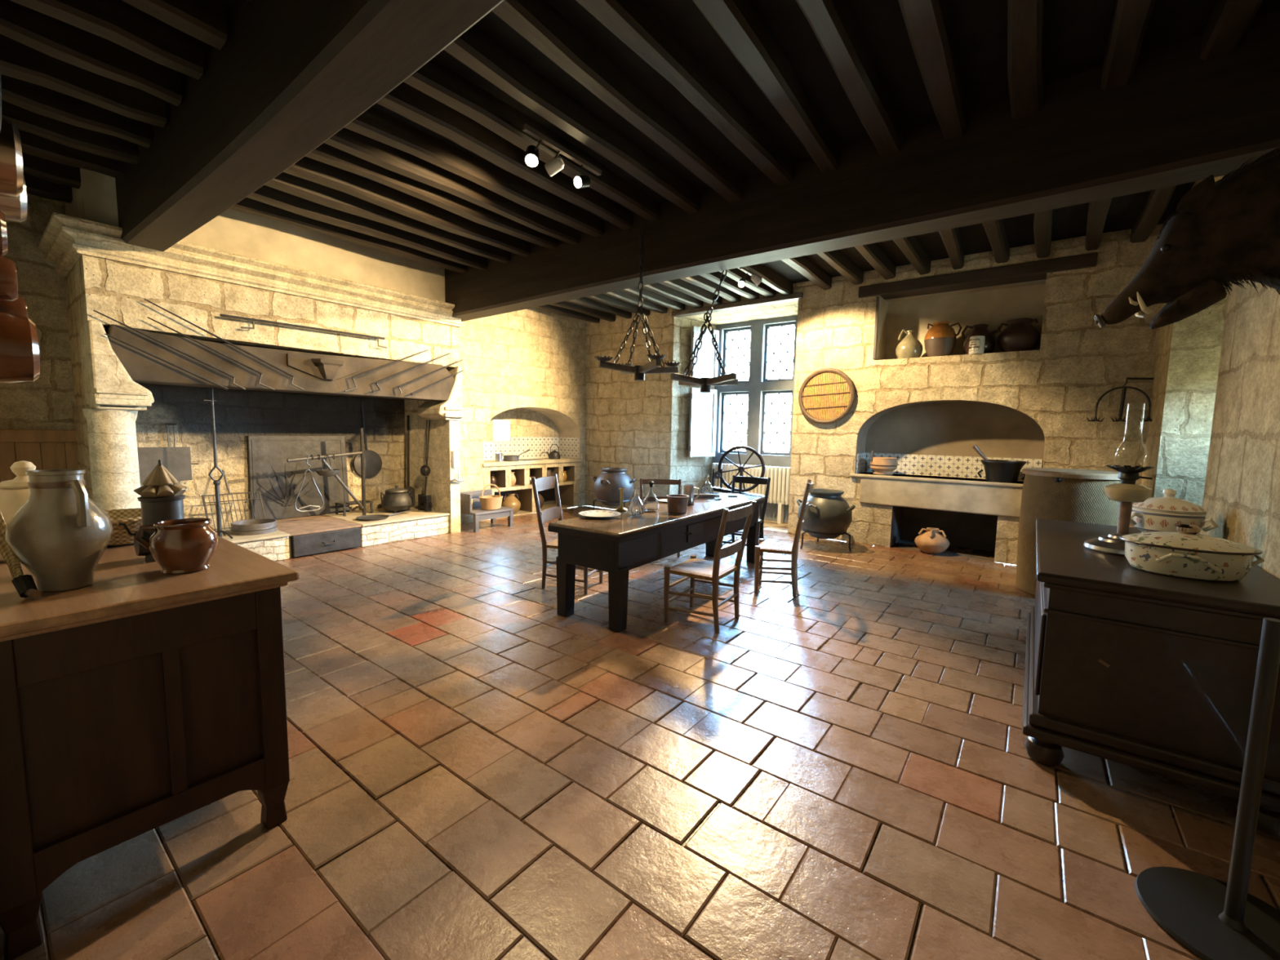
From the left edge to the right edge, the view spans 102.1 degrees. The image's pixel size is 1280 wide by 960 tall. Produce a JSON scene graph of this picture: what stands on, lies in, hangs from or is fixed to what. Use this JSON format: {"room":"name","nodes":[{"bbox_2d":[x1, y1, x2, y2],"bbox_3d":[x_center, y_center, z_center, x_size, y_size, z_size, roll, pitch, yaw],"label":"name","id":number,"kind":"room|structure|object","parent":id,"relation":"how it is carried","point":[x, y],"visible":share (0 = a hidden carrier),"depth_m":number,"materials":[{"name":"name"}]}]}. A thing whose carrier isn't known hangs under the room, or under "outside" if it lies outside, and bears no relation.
{"room":"historic interior","nodes":[
{"label":"historic interior","id":0,"kind":"room"},
{"bbox_2d":[0,193,75,468],"bbox_3d":[-5.184,-1.101,6.394,0.100,3.900,5.200,5,7,37],"label":"wall","id":1,"kind":"structure","parent":0,"point":[47,402],"depth_m":5.18,"materials":[{"name":"stone"}]},
{"bbox_2d":[0,429,78,482],"bbox_3d":[-6.088,0.224,5.186,0.065,1.455,0.840,5,7,37],"label":"dado","id":2,"kind":"object","parent":1,"relation":"attached to","point":[55,445],"visible":0.33,"depth_m":5.18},
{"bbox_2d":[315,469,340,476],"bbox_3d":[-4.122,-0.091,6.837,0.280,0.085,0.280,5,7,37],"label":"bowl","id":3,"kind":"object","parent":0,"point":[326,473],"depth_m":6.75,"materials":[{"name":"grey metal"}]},
{"bbox_2d":[501,493,520,513],"bbox_3d":[-2.354,0.423,9.399,0.368,0.360,0.368,5,7,37],"label":"jar","id":4,"kind":"object","parent":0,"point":[510,500],"visible":0.79,"depth_m":9.29,"materials":[{"name":"ceramic"}]},
{"bbox_2d":[458,306,586,524],"bbox_3d":[-2.477,-1.345,9.501,0.970,3.900,3.360,5,7,37],"label":"wall","id":5,"kind":"structure","parent":0,"point":[524,371],"depth_m":9.38,"materials":[{"name":"stone"}]},
{"bbox_2d":[483,436,559,460],"bbox_3d":[-2.390,-0.614,9.904,0.012,0.430,2.290,5,7,37],"label":"tile backsplash","id":6,"kind":"structure","parent":5,"relation":"attached to","point":[539,446],"depth_m":10.06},
{"bbox_2d":[482,458,584,466],"bbox_3d":[-2.115,-0.344,9.766,0.630,0.060,2.430,5,7,37],"label":"countertop","id":7,"kind":"structure","parent":5,"relation":"attached to","point":[523,463],"depth_m":9.42,"materials":[{"name":"stone"}]},
{"bbox_2d":[502,448,530,461],"bbox_3d":[-2.248,-0.455,9.436,0.290,0.215,0.551,5,7,37],"label":"saucepan","id":8,"kind":"object","parent":7,"relation":"on","point":[506,457],"visible":0.95,"depth_m":9.23,"materials":[{"name":"grey metal"}]},
{"bbox_2d":[559,436,579,458],"bbox_3d":[-1.460,-0.663,10.635,0.580,0.425,0.012,5,7,37],"label":"tile backsplash","id":9,"kind":"structure","parent":5,"relation":"attached to","point":[569,447],"depth_m":10.62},
{"bbox_2d":[0,505,1279,959],"bbox_3d":[-0.280,1.088,4.968,11.217,0.014,11.000,5,7,37],"label":"floor","id":10,"kind":"structure","parent":0,"point":[842,770],"depth_m":2.22,"materials":[{"name":"tile"}]},
{"bbox_2d":[0,535,299,959],"bbox_3d":[-2.365,0.791,2.328,2.110,1.000,0.775,5,7,37],"label":"buffet","id":11,"kind":"object","parent":10,"relation":"on","point":[139,699],"visible":0.97,"depth_m":1.66,"materials":[{"name":"brown wood"}]},
{"bbox_2d":[0,460,35,561],"bbox_3d":[-2.477,0.115,2.091,0.250,0.386,0.250,5,7,37],"label":"lidded pot","id":12,"kind":"object","parent":11,"relation":"on","point":[14,493],"visible":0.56,"depth_m":2.02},
{"bbox_2d":[0,510,42,598],"bbox_3d":[-2.000,0.229,1.633,0.328,0.261,0.044,3,6,20],"label":"broom","id":13,"kind":"object","parent":11,"relation":"on","point":[25,586],"visible":0.91,"depth_m":1.61,"materials":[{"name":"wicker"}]},
{"bbox_2d":[4,469,112,592],"bbox_3d":[-1.895,0.162,1.694,0.236,0.388,0.236,5,7,37],"label":"pitcher","id":14,"kind":"object","parent":11,"relation":"on","point":[60,535],"visible":0.99,"depth_m":1.64,"materials":[{"name":"ceramic"}]},
{"bbox_2d":[103,507,142,546],"bbox_3d":[-2.379,0.220,2.365,0.387,0.130,0.387,5,7,37],"label":"basket","id":15,"kind":"object","parent":11,"relation":"on","point":[132,517],"visible":0.25,"depth_m":2.28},
{"bbox_2d":[118,459,187,560],"bbox_3d":[-1.946,0.119,2.081,0.157,0.400,0.202,3,6,16],"label":"lantern roaster","id":16,"kind":"object","parent":11,"relation":"on","point":[162,498],"visible":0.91,"depth_m":2.05,"materials":[{"name":"black metal"}]},
{"bbox_2d":[134,517,218,574],"bbox_3d":[-1.702,0.246,1.932,0.196,0.184,0.200,3,6,16],"label":"glazed pot","id":17,"kind":"object","parent":11,"relation":"on","point":[180,545],"visible":1,"depth_m":1.87,"materials":[{"name":"brown ceramic"}]},
{"bbox_2d":[37,168,464,561],"bbox_3d":[-4.239,-1.032,6.371,1.440,3.800,3.910,5,7,37],"label":"fireplace","id":18,"kind":"object","parent":10,"relation":"on","point":[238,264],"visible":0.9,"depth_m":5.92,"materials":[{"name":"stone"}]},
{"bbox_2d":[104,333,228,390],"bbox_3d":[-4.506,-1.115,4.969,0.030,0.442,0.868,5,7,38],"label":"spit","id":19,"kind":"object","parent":18,"relation":"attached to","point":[131,345],"visible":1,"depth_m":5.00,"materials":[{"name":"metal"}]},
{"bbox_2d":[137,446,198,482],"bbox_3d":[-5.401,-0.181,5.915,0.042,0.450,0.540,5,7,37],"label":"screen","id":20,"kind":"object","parent":18,"relation":"hanging from","point":[177,460],"visible":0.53,"depth_m":5.90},
{"bbox_2d":[93,310,245,390],"bbox_3d":[-4.476,-1.220,4.995,0.039,0.623,1.078,5,7,37],"label":"spit","id":21,"kind":"object","parent":18,"relation":"attached to","point":[113,319],"visible":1,"depth_m":5.04,"materials":[{"name":"metal"}]},
{"bbox_2d":[147,316,275,391],"bbox_3d":[-4.290,-1.248,5.237,0.039,0.614,0.992,5,7,37],"label":"spit","id":22,"kind":"object","parent":18,"relation":"attached to","point":[260,373],"visible":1,"depth_m":5.32,"materials":[{"name":"metal"}]},
{"bbox_2d":[203,386,232,538],"bbox_3d":[-4.591,-0.206,5.539,0.275,1.700,0.239,5,7,37],"label":"stand","id":23,"kind":"object","parent":18,"relation":"on","point":[216,482],"visible":0.91,"depth_m":5.58,"materials":[{"name":"metal"}]},
{"bbox_2d":[144,298,304,391],"bbox_3d":[-4.206,-1.348,5.337,0.039,0.754,1.291,5,7,37],"label":"spit","id":24,"kind":"object","parent":18,"relation":"attached to","point":[175,315],"visible":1,"depth_m":5.39,"materials":[{"name":"metal"}]},
{"bbox_2d":[200,470,265,529],"bbox_3d":[-4.941,0.229,6.278,0.356,0.687,0.580,5,7,37],"label":"gridiron","id":25,"kind":"object","parent":18,"relation":"on","point":[204,503],"visible":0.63,"depth_m":6.27,"materials":[{"name":"grey metal"}]},
{"bbox_2d":[230,518,277,535],"bbox_3d":[-4.485,0.544,6.018,0.440,0.120,0.440,5,7,37],"label":"sieve","id":26,"kind":"object","parent":18,"relation":"on","point":[260,526],"visible":1,"depth_m":5.91,"materials":[{"name":"grey wood"}]},
{"bbox_2d":[64,168,444,302],"bbox_3d":[-4.253,-2.638,6.353,1.170,0.600,3.660,5,7,37],"label":"hood","id":27,"kind":"object","parent":18,"relation":"attached to","point":[234,232],"depth_m":5.80,"materials":[{"name":"stone"}]},
{"bbox_2d":[64,254,460,417],"bbox_3d":[-4.257,-1.521,6.447,1.250,1.360,3.740,5,7,37],"label":"hood","id":28,"kind":"object","parent":18,"relation":"attached to","point":[117,290],"depth_m":5.85,"materials":[{"name":"stone"}]},
{"bbox_2d":[247,435,349,519],"bbox_3d":[-4.610,-0.048,7.047,0.076,1.110,1.204,5,7,37],"label":"fireback","id":29,"kind":"object","parent":18,"relation":"on","point":[278,481],"visible":0.94,"depth_m":6.96,"materials":[{"name":"metal"}]},
{"bbox_2d":[219,313,386,348],"bbox_3d":[-3.773,-1.694,5.950,0.094,0.134,1.701,5,7,37],"label":"rod","id":30,"kind":"object","parent":18,"relation":"attached to","point":[252,319],"visible":1,"depth_m":5.77,"materials":[{"name":"metal"}]},
{"bbox_2d":[286,427,366,515],"bbox_3d":[-4.138,-0.083,6.877,0.075,1.220,0.946,5,7,37],"label":"crane","id":31,"kind":"object","parent":18,"relation":"on","point":[362,507],"visible":1,"depth_m":7.15,"materials":[{"name":"metal"}]},
{"bbox_2d":[293,453,324,511],"bbox_3d":[-4.271,0.037,6.671,0.044,0.750,0.346,5,7,37],"label":"hanger","id":32,"kind":"object","parent":31,"relation":"hanging from","point":[308,468],"visible":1,"depth_m":6.66,"materials":[{"name":"metal"}]},
{"bbox_2d":[315,453,340,476],"bbox_3d":[-4.120,-0.196,6.827,0.280,0.295,0.280,5,7,37],"label":"pan","id":33,"kind":"object","parent":31,"relation":"hanging from","point":[326,473],"visible":1,"depth_m":6.76,"materials":[{"name":"grey metal"}]},
{"bbox_2d":[334,500,373,516],"bbox_3d":[-4.078,0.400,7.385,0.280,0.165,0.400,5,7,37],"label":"trivet","id":34,"kind":"object","parent":18,"relation":"on","point":[347,503],"visible":0.82,"depth_m":7.31,"materials":[{"name":"metal"}]},
{"bbox_2d":[352,401,382,477],"bbox_3d":[-4.073,-0.601,7.717,0.055,1.126,0.410,5,7,37],"label":"frying pan","id":35,"kind":"object","parent":18,"relation":"hanging from","point":[373,462],"visible":0.89,"depth_m":7.72,"materials":[{"name":"grey metal"}]},
{"bbox_2d":[356,510,412,520],"bbox_3d":[-3.484,0.493,7.168,0.400,0.042,0.824,5,7,37],"label":"skillet","id":36,"kind":"object","parent":18,"relation":"on","point":[372,517],"visible":1,"depth_m":7.08,"materials":[{"name":"grey metal"}]},
{"bbox_2d":[344,349,427,391],"bbox_3d":[-3.219,-1.416,6.632,0.039,0.652,1.106,5,7,37],"label":"spit","id":37,"kind":"object","parent":18,"relation":"attached to","point":[388,364],"visible":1,"depth_m":6.47,"materials":[{"name":"metal"}]},
{"bbox_2d":[380,485,413,513],"bbox_3d":[-3.582,0.273,7.627,0.428,0.390,0.428,1,5,-2],"label":"cauldron","id":38,"kind":"object","parent":18,"relation":"on","point":[396,499],"visible":0.98,"depth_m":7.48,"materials":[{"name":"metal"}]},
{"bbox_2d":[404,415,414,506],"bbox_3d":[-3.629,-0.295,8.045,0.078,1.421,0.300,5,7,37],"label":"peel","id":39,"kind":"object","parent":18,"relation":"on","point":[410,488],"visible":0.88,"depth_m":8.05,"materials":[{"name":"metal"}]},
{"bbox_2d":[372,352,450,392],"bbox_3d":[-3.016,-1.445,6.897,0.040,0.634,1.116,5,7,37],"label":"spit","id":40,"kind":"object","parent":18,"relation":"attached to","point":[410,369],"visible":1,"depth_m":6.74,"materials":[{"name":"metal"}]},
{"bbox_2d":[417,476,432,511],"bbox_3d":[-3.183,0.212,7.747,0.320,0.504,0.124,5,7,37],"label":"iron","id":41,"kind":"object","parent":18,"relation":"on","point":[423,499],"visible":1,"depth_m":7.73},
{"bbox_2d":[420,419,430,475],"bbox_3d":[-3.223,-0.478,7.746,0.170,0.846,0.137,5,7,37],"label":"ladle","id":42,"kind":"object","parent":18,"relation":"hanging from","point":[424,469],"visible":1,"depth_m":7.74,"materials":[{"name":"metal"}]},
{"bbox_2d":[398,359,462,393],"bbox_3d":[-2.853,-1.437,7.113,0.036,0.552,0.977,5,7,37],"label":"spit","id":43,"kind":"object","parent":18,"relation":"attached to","point":[428,374],"visible":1,"depth_m":6.98,"materials":[{"name":"metal"}]},
{"bbox_2d":[460,488,514,532],"bbox_3d":[-2.429,0.465,8.110,0.520,0.560,0.720,5,7,37],"label":"bench","id":44,"kind":"object","parent":10,"relation":"on","point":[466,497],"visible":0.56,"depth_m":7.99,"materials":[{"name":"grey wood"}]},
{"bbox_2d":[479,484,502,510],"bbox_3d":[-2.335,0.256,8.110,0.312,0.397,0.390,5,7,37],"label":"shopping basket","id":45,"kind":"object","parent":44,"relation":"on","point":[487,502],"visible":1,"depth_m":8.00,"materials":[{"name":"wicker"}]},
{"bbox_2d":[531,473,603,595],"bbox_3d":[-0.705,0.512,5.123,0.589,1.094,0.496,3,6,17],"label":"chair","id":46,"kind":"object","parent":10,"relation":"on","point":[542,483],"visible":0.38,"depth_m":5.03,"materials":[{"name":"brown wood"}]},
{"bbox_2d":[592,498,630,510],"bbox_3d":[-0.445,0.506,9.198,0.666,0.354,0.678,4,6,31],"label":"tripod","id":47,"kind":"object","parent":10,"relation":"on","point":[606,501],"visible":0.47,"depth_m":8.94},
{"bbox_2d":[592,467,635,506],"bbox_3d":[-0.460,0.126,9.126,0.710,0.655,0.710,-2,6,-32],"label":"pot","id":48,"kind":"object","parent":47,"relation":"on","point":[607,484],"visible":0.97,"depth_m":8.88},
{"bbox_2d":[547,492,764,632],"bbox_3d":[0.382,0.670,5.261,0.766,0.790,2.926,5,7,34],"label":"table","id":49,"kind":"object","parent":10,"relation":"on","point":[616,545],"visible":0.83,"depth_m":4.28,"materials":[{"name":"brown wood"}]},
{"bbox_2d":[578,510,620,517],"bbox_3d":[-0.356,0.309,4.584,0.370,0.028,0.370,5,7,37],"label":"dinner plate","id":50,"kind":"object","parent":49,"relation":"on","point":[593,513],"visible":1,"depth_m":4.63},
{"bbox_2d":[627,488,644,515],"bbox_3d":[-0.033,0.196,4.681,0.161,0.243,0.161,5,7,37],"label":"glass carafe","id":51,"kind":"object","parent":49,"relation":"on","point":[636,507],"visible":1,"depth_m":4.64,"materials":[{"name":"clear"}]},
{"bbox_2d":[643,480,659,511],"bbox_3d":[0.106,0.150,4.976,0.164,0.283,0.164,5,7,37],"label":"glass carafe","id":52,"kind":"object","parent":49,"relation":"on","point":[651,503],"visible":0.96,"depth_m":4.93,"materials":[{"name":"clear"}]},
{"bbox_2d":[666,494,688,513],"bbox_3d":[0.356,0.227,4.917,0.216,0.155,0.216,5,7,37],"label":"tub","id":53,"kind":"object","parent":49,"relation":"on","point":[677,504],"visible":1,"depth_m":4.84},
{"bbox_2d":[680,484,699,505],"bbox_3d":[0.527,0.154,5.450,0.171,0.205,0.130,0,5,-10],"label":"pewter tankard","id":54,"kind":"object","parent":49,"relation":"on","point":[688,490],"visible":0.8,"depth_m":5.40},
{"bbox_2d":[700,475,713,493],"bbox_3d":[0.807,0.065,6.224,0.161,0.243,0.161,5,7,37],"label":"glass carafe","id":55,"kind":"object","parent":49,"relation":"on","point":[706,488],"visible":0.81,"depth_m":6.18,"materials":[{"name":"clear"}]},
{"bbox_2d":[640,478,681,557],"bbox_3d":[0.263,0.471,6.638,0.556,0.926,0.575,1,5,0],"label":"chair","id":56,"kind":"object","parent":10,"relation":"on","point":[666,482],"visible":0.09,"depth_m":6.84,"materials":[{"name":"brown wood"}]},
{"bbox_2d":[663,500,755,634],"bbox_3d":[0.561,0.669,4.232,0.561,0.996,0.596,5,6,33],"label":"chair","id":57,"kind":"object","parent":10,"relation":"on","point":[693,568],"visible":1,"depth_m":4.17,"materials":[{"name":"brown wood"}]},
{"bbox_2d":[711,445,764,538],"bbox_3d":[1.391,0.183,7.550,0.856,1.372,0.392,2,6,11],"label":"wheel","id":58,"kind":"object","parent":10,"relation":"on","point":[718,474],"visible":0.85,"depth_m":7.49,"materials":[{"name":"black wood"}]},
{"bbox_2d":[721,475,770,547],"bbox_3d":[1.336,0.460,6.648,0.516,0.986,0.533,4,6,30],"label":"chair","id":59,"kind":"object","parent":10,"relation":"on","point":[752,480],"visible":0.26,"depth_m":6.72,"materials":[{"name":"black wood"}]},
{"bbox_2d":[711,462,791,524],"bbox_3d":[1.970,0.221,9.307,1.492,0.980,0.170,5,7,37],"label":"radiator","id":60,"kind":"object","parent":10,"relation":"on","point":[780,483],"visible":0.49,"depth_m":8.99,"materials":[{"name":"beige metal"}]},
{"bbox_2d":[754,479,813,597],"bbox_3d":[1.413,0.550,5.079,0.505,1.104,0.456,3,6,19],"label":"chair","id":61,"kind":"object","parent":10,"relation":"on","point":[764,546],"visible":1,"depth_m":4.97,"materials":[{"name":"brown wood"}]},
{"bbox_2d":[800,528,851,551],"bbox_3d":[2.539,0.802,7.188,0.666,0.249,0.678,2,5,9],"label":"tripod","id":62,"kind":"object","parent":10,"relation":"on","point":[803,530],"visible":0.52,"depth_m":6.92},
{"bbox_2d":[795,488,855,539],"bbox_3d":[2.538,0.471,7.115,0.710,0.655,0.710,0,5,-10],"label":"pot","id":63,"kind":"object","parent":62,"relation":"on","point":[828,512],"visible":0.9,"depth_m":6.86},
{"bbox_2d":[915,527,949,554],"bbox_3d":[3.905,0.809,6.918,0.408,0.330,0.408,5,7,37],"label":"jug","id":64,"kind":"object","parent":10,"relation":"on","point":[931,541],"visible":1,"depth_m":6.80,"materials":[{"name":"ceramic"}]},
{"bbox_2d":[1015,467,1120,596],"bbox_3d":[4.254,0.524,5.135,0.830,1.245,0.838,5,7,37],"label":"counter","id":65,"kind":"object","parent":10,"relation":"on","point":[1068,495],"visible":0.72,"depth_m":4.91,"materials":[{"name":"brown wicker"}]},
{"bbox_2d":[1022,518,1279,837],"bbox_3d":[2.814,0.859,2.994,0.895,0.930,2.050,5,7,37],"label":"chest","id":66,"kind":"object","parent":10,"relation":"on","point":[1126,664],"visible":0.85,"depth_m":2.25,"materials":[{"name":"brown wood"}]},
{"bbox_2d":[1083,407,1154,555],"bbox_3d":[2.697,-0.010,2.857,0.320,0.820,0.320,5,7,37],"label":"oil lamp","id":67,"kind":"object","parent":66,"relation":"on","point":[1126,492],"visible":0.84,"depth_m":2.84,"materials":[{"name":"grey metal"}]},
{"bbox_2d":[1129,488,1217,533],"bbox_3d":[3.348,0.213,3.286,0.404,0.318,0.344,5,7,37],"label":"tureen","id":68,"kind":"object","parent":66,"relation":"on","point":[1164,513],"visible":0.76,"depth_m":3.19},
{"bbox_2d":[1119,524,1264,582],"bbox_3d":[2.562,0.324,2.419,0.478,0.232,0.386,4,6,29],"label":"casserole","id":69,"kind":"object","parent":66,"relation":"on","point":[1187,553],"visible":1,"depth_m":2.33,"materials":[{"name":"beige ceramic"}]},
{"bbox_2d":[1134,617,1279,959],"bbox_3d":[1.896,0.928,1.602,0.450,1.020,0.450,5,7,37],"label":"stand","id":70,"kind":"object","parent":10,"relation":"on","point":[1215,919],"visible":1,"depth_m":1.61,"materials":[{"name":"black paint"}]},
{"bbox_2d":[0,0,1279,323],"bbox_3d":[-0.209,-2.385,4.508,10.300,0.768,10.800,5,7,37],"label":"ceiling","id":71,"kind":"structure","parent":0,"point":[788,143],"depth_m":3.38,"materials":[{"name":"brown wood"}]},
{"bbox_2d":[522,123,601,188],"bbox_3d":[-0.625,-2.374,3.924,0.193,0.204,0.780,5,7,37],"label":"track light","id":72,"kind":"object","parent":71,"relation":"attached to","point":[553,166],"visible":1,"depth_m":3.84,"materials":[{"name":"grey metal"}]},
{"bbox_2d":[594,226,682,381],"bbox_3d":[0.006,-1.782,5.262,0.745,1.518,0.745,3,6,20],"label":"chandelier","id":73,"kind":"object","parent":71,"relation":"hanging from","point":[639,371],"visible":1,"depth_m":5.23,"materials":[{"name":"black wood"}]},
{"bbox_2d":[670,270,737,392],"bbox_3d":[0.700,-1.520,5.396,0.659,1.197,0.659,2,6,12],"label":"chandelier","id":74,"kind":"object","parent":71,"relation":"hanging from","point":[705,384],"visible":1,"depth_m":5.33,"materials":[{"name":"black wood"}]},
{"bbox_2d":[737,266,762,288],"bbox_3d":[1.428,-2.564,6.638,0.554,0.203,0.258,-2,6,-31],"label":"track light","id":75,"kind":"object","parent":71,"relation":"attached to","point":[757,279],"visible":1,"depth_m":6.57,"materials":[{"name":"grey metal"}]},
{"bbox_2d":[584,223,1163,564],"bbox_3d":[2.574,-1.150,8.414,8.500,3.900,1.110,5,7,37],"label":"wall","id":76,"kind":"structure","parent":0,"point":[1036,403],"depth_m":7.22,"materials":[{"name":"stone"}]},
{"bbox_2d":[688,387,717,457],"bbox_3d":[1.157,-1.049,9.512,0.638,1.240,0.060,-3,7,-36],"label":"window shutter","id":77,"kind":"object","parent":76,"relation":"attached to","point":[703,406],"visible":0.97,"depth_m":9.50,"materials":[{"name":"grey paint"}]},
{"bbox_2d":[690,325,719,377],"bbox_3d":[1.179,-2.243,9.399,0.638,1.000,0.060,-3,7,-36],"label":"window shutter","id":78,"kind":"object","parent":76,"relation":"attached to","point":[707,364],"visible":0.54,"depth_m":9.39,"materials":[{"name":"grey paint"}]},
{"bbox_2d":[671,292,803,317],"bbox_3d":[1.525,-2.830,8.424,2.320,0.075,0.170,5,7,37],"label":"beam","id":79,"kind":"structure","parent":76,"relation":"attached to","point":[792,297],"depth_m":8.28,"materials":[{"name":"grey wood"}]},
{"bbox_2d":[720,321,795,455],"bbox_3d":[2.206,-1.536,9.345,1.840,2.440,0.110,5,7,37],"label":"window","id":80,"kind":"structure","parent":76,"relation":"in","point":[766,360],"depth_m":9.29,"materials":[{"name":"clear glass"}]},
{"bbox_2d":[798,368,854,424],"bbox_3d":[2.710,-1.222,7.548,0.814,0.814,0.065,5,7,37],"label":"wicker tray","id":81,"kind":"object","parent":76,"relation":"hanging from","point":[827,395],"visible":1,"depth_m":7.54,"materials":[{"name":"wicker"}]},
{"bbox_2d":[855,452,866,473],"bbox_3d":[3.243,-0.253,7.593,0.012,0.292,0.465,5,7,37],"label":"tile backsplash","id":82,"kind":"structure","parent":76,"relation":"attached to","point":[860,457],"depth_m":7.56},
{"bbox_2d":[872,296,879,359],"bbox_3d":[3.251,-2.091,7.121,0.030,0.840,0.040,5,7,37],"label":"niche","id":83,"kind":"object","parent":76,"relation":"attached to","point":[877,297],"visible":1,"depth_m":7.10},
{"bbox_2d":[895,329,923,359],"bbox_3d":[3.662,-1.842,7.029,0.329,0.405,0.329,5,7,37],"label":"jug","id":84,"kind":"object","parent":76,"relation":"on","point":[909,347],"visible":0.91,"depth_m":6.93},
{"bbox_2d":[849,471,1023,517],"bbox_3d":[4.047,0.174,6.963,2.240,0.410,0.535,5,7,37],"label":"countertop","id":85,"kind":"structure","parent":76,"relation":"attached to","point":[989,498],"depth_m":6.74,"materials":[{"name":"stone"}]},
{"bbox_2d":[870,450,897,475],"bbox_3d":[3.449,-0.244,7.320,0.358,0.332,0.358,5,7,37],"label":"crock","id":86,"kind":"object","parent":85,"relation":"on","point":[881,465],"visible":1,"depth_m":7.21,"materials":[{"name":"ceramic"}]},
{"bbox_2d":[972,444,1026,483],"bbox_3d":[4.499,-0.209,6.483,0.585,0.457,0.470,5,7,37],"label":"pot","id":87,"kind":"object","parent":85,"relation":"on","point":[996,470],"visible":0.98,"depth_m":6.34,"materials":[{"name":"black paint"}]},
{"bbox_2d":[924,320,962,356],"bbox_3d":[3.955,-1.841,6.818,0.369,0.455,0.369,0,6,-14],"label":"jug","id":88,"kind":"object","parent":76,"relation":"on","point":[940,340],"visible":0.88,"depth_m":6.70,"materials":[{"name":"ceramic"}]},
{"bbox_2d":[865,452,1042,480],"bbox_3d":[4.226,-0.193,7.148,2.090,0.292,0.012,5,7,37],"label":"tile backsplash","id":89,"kind":"structure","parent":76,"relation":"attached to","point":[956,466],"depth_m":7.17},
{"bbox_2d":[968,335,985,354],"bbox_3d":[4.216,-1.684,6.478,0.166,0.215,0.166,5,7,37],"label":"jar","id":90,"kind":"object","parent":76,"relation":"on","point":[976,344],"visible":0.99,"depth_m":6.41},
{"bbox_2d":[857,252,1097,299],"bbox_3d":[4.133,-2.532,6.572,2.500,0.145,0.345,5,7,37],"label":"wooden beam","id":91,"kind":"structure","parent":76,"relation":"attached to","point":[1033,270],"depth_m":6.38,"materials":[{"name":"brown wood"}]},
{"bbox_2d":[961,324,999,354],"bbox_3d":[4.351,-1.787,6.633,0.348,0.396,0.348,-1,6,-20],"label":"pitcher","id":92,"kind":"object","parent":76,"relation":"on","point":[979,329],"visible":0.65,"depth_m":6.54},
{"bbox_2d":[862,231,1111,286],"bbox_3d":[4.127,-2.691,6.422,2.550,0.200,0.070,5,7,37],"label":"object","id":93,"kind":"structure","parent":76,"relation":"attached to","point":[1073,246],"depth_m":6.28,"materials":[{"name":"stone"}]},
{"bbox_2d":[996,318,1039,351],"bbox_3d":[4.649,-1.760,6.357,0.430,0.404,0.430,5,7,37],"label":"jar","id":94,"kind":"object","parent":76,"relation":"on","point":[1020,335],"visible":0.89,"depth_m":6.23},
{"bbox_2d":[1086,377,1153,422],"bbox_3d":[5.192,-0.859,5.562,0.576,0.467,0.238,5,7,37],"label":"hook rack","id":95,"kind":"object","parent":76,"relation":"attached to","point":[1124,388],"visible":0.98,"depth_m":5.52,"materials":[{"name":"metal"}]},
{"bbox_2d":[1131,507,1207,533],"bbox_3d":[3.346,0.282,3.292,0.344,0.180,0.344,5,7,37],"label":"bowl","id":96,"kind":"object","parent":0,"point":[1144,519],"depth_m":3.18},
{"bbox_2d":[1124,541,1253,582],"bbox_3d":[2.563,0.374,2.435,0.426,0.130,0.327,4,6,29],"label":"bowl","id":97,"kind":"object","parent":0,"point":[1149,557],"depth_m":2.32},
{"bbox_2d":[1141,175,1279,578],"bbox_3d":[3.073,-0.481,1.428,1.200,3.900,9.650,5,7,37],"label":"wall","id":98,"kind":"structure","parent":0,"point":[1213,435],"depth_m":3.28,"materials":[{"name":"stone"}]},
{"bbox_2d":[1093,146,1279,328],"bbox_3d":[2.666,-1.145,2.436,0.753,0.978,0.660,5,7,37],"label":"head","id":99,"kind":"object","parent":98,"relation":"attached to","point":[1226,230],"visible":1,"depth_m":2.35},
{"bbox_3d":[-3.346,-0.596,1.405,9.300,3.900,1.690,5,7,37],"label":"wall","id":100,"kind":"structure","parent":0,"visible":0},
{"bbox_2d":[0,209,8,257],"bbox_3d":[-1.790,-0.755,1.367,0.140,0.300,0.134,5,7,37],"label":"saucepan","id":101,"kind":"object","parent":100,"relation":"hanging from","point":[3,233],"depth_m":1.39,"materials":[{"name":"brown metal"}]},
{"bbox_2d":[0,256,17,302],"bbox_3d":[-1.920,-0.673,1.486,0.140,0.300,0.154,5,7,37],"label":"saucepan","id":102,"kind":"object","parent":100,"relation":"hanging from","point":[8,274],"depth_m":1.51,"materials":[{"name":"brown metal"}]},
{"bbox_2d":[0,116,23,197],"bbox_3d":[-2.036,-1.090,1.566,0.250,0.410,0.194,5,7,37],"label":"saucepan","id":103,"kind":"object","parent":100,"relation":"hanging from","point":[11,173],"visible":0.99,"depth_m":1.58,"materials":[{"name":"orange metal"}]},
{"bbox_2d":[0,175,26,222],"bbox_3d":[-2.226,-1.068,1.725,0.200,0.360,0.214,5,7,37],"label":"saucepan","id":104,"kind":"object","parent":100,"relation":"hanging from","point":[15,209],"visible":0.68,"depth_m":1.77,"materials":[{"name":"metal"}]},
{"bbox_2d":[0,294,27,317],"bbox_3d":[-2.065,-0.608,1.618,0.150,0.310,0.179,5,7,37],"label":"saucepan","id":105,"kind":"object","parent":100,"relation":"hanging from","point":[17,307],"depth_m":1.64,"materials":[{"name":"brown metal"}]},
{"bbox_2d":[0,311,39,383],"bbox_3d":[-1.939,-0.477,1.535,0.220,0.380,0.184,5,7,37],"label":"saucepan","id":106,"kind":"object","parent":100,"relation":"hanging from","point":[20,357],"depth_m":1.53,"materials":[{"name":"brown metal"}]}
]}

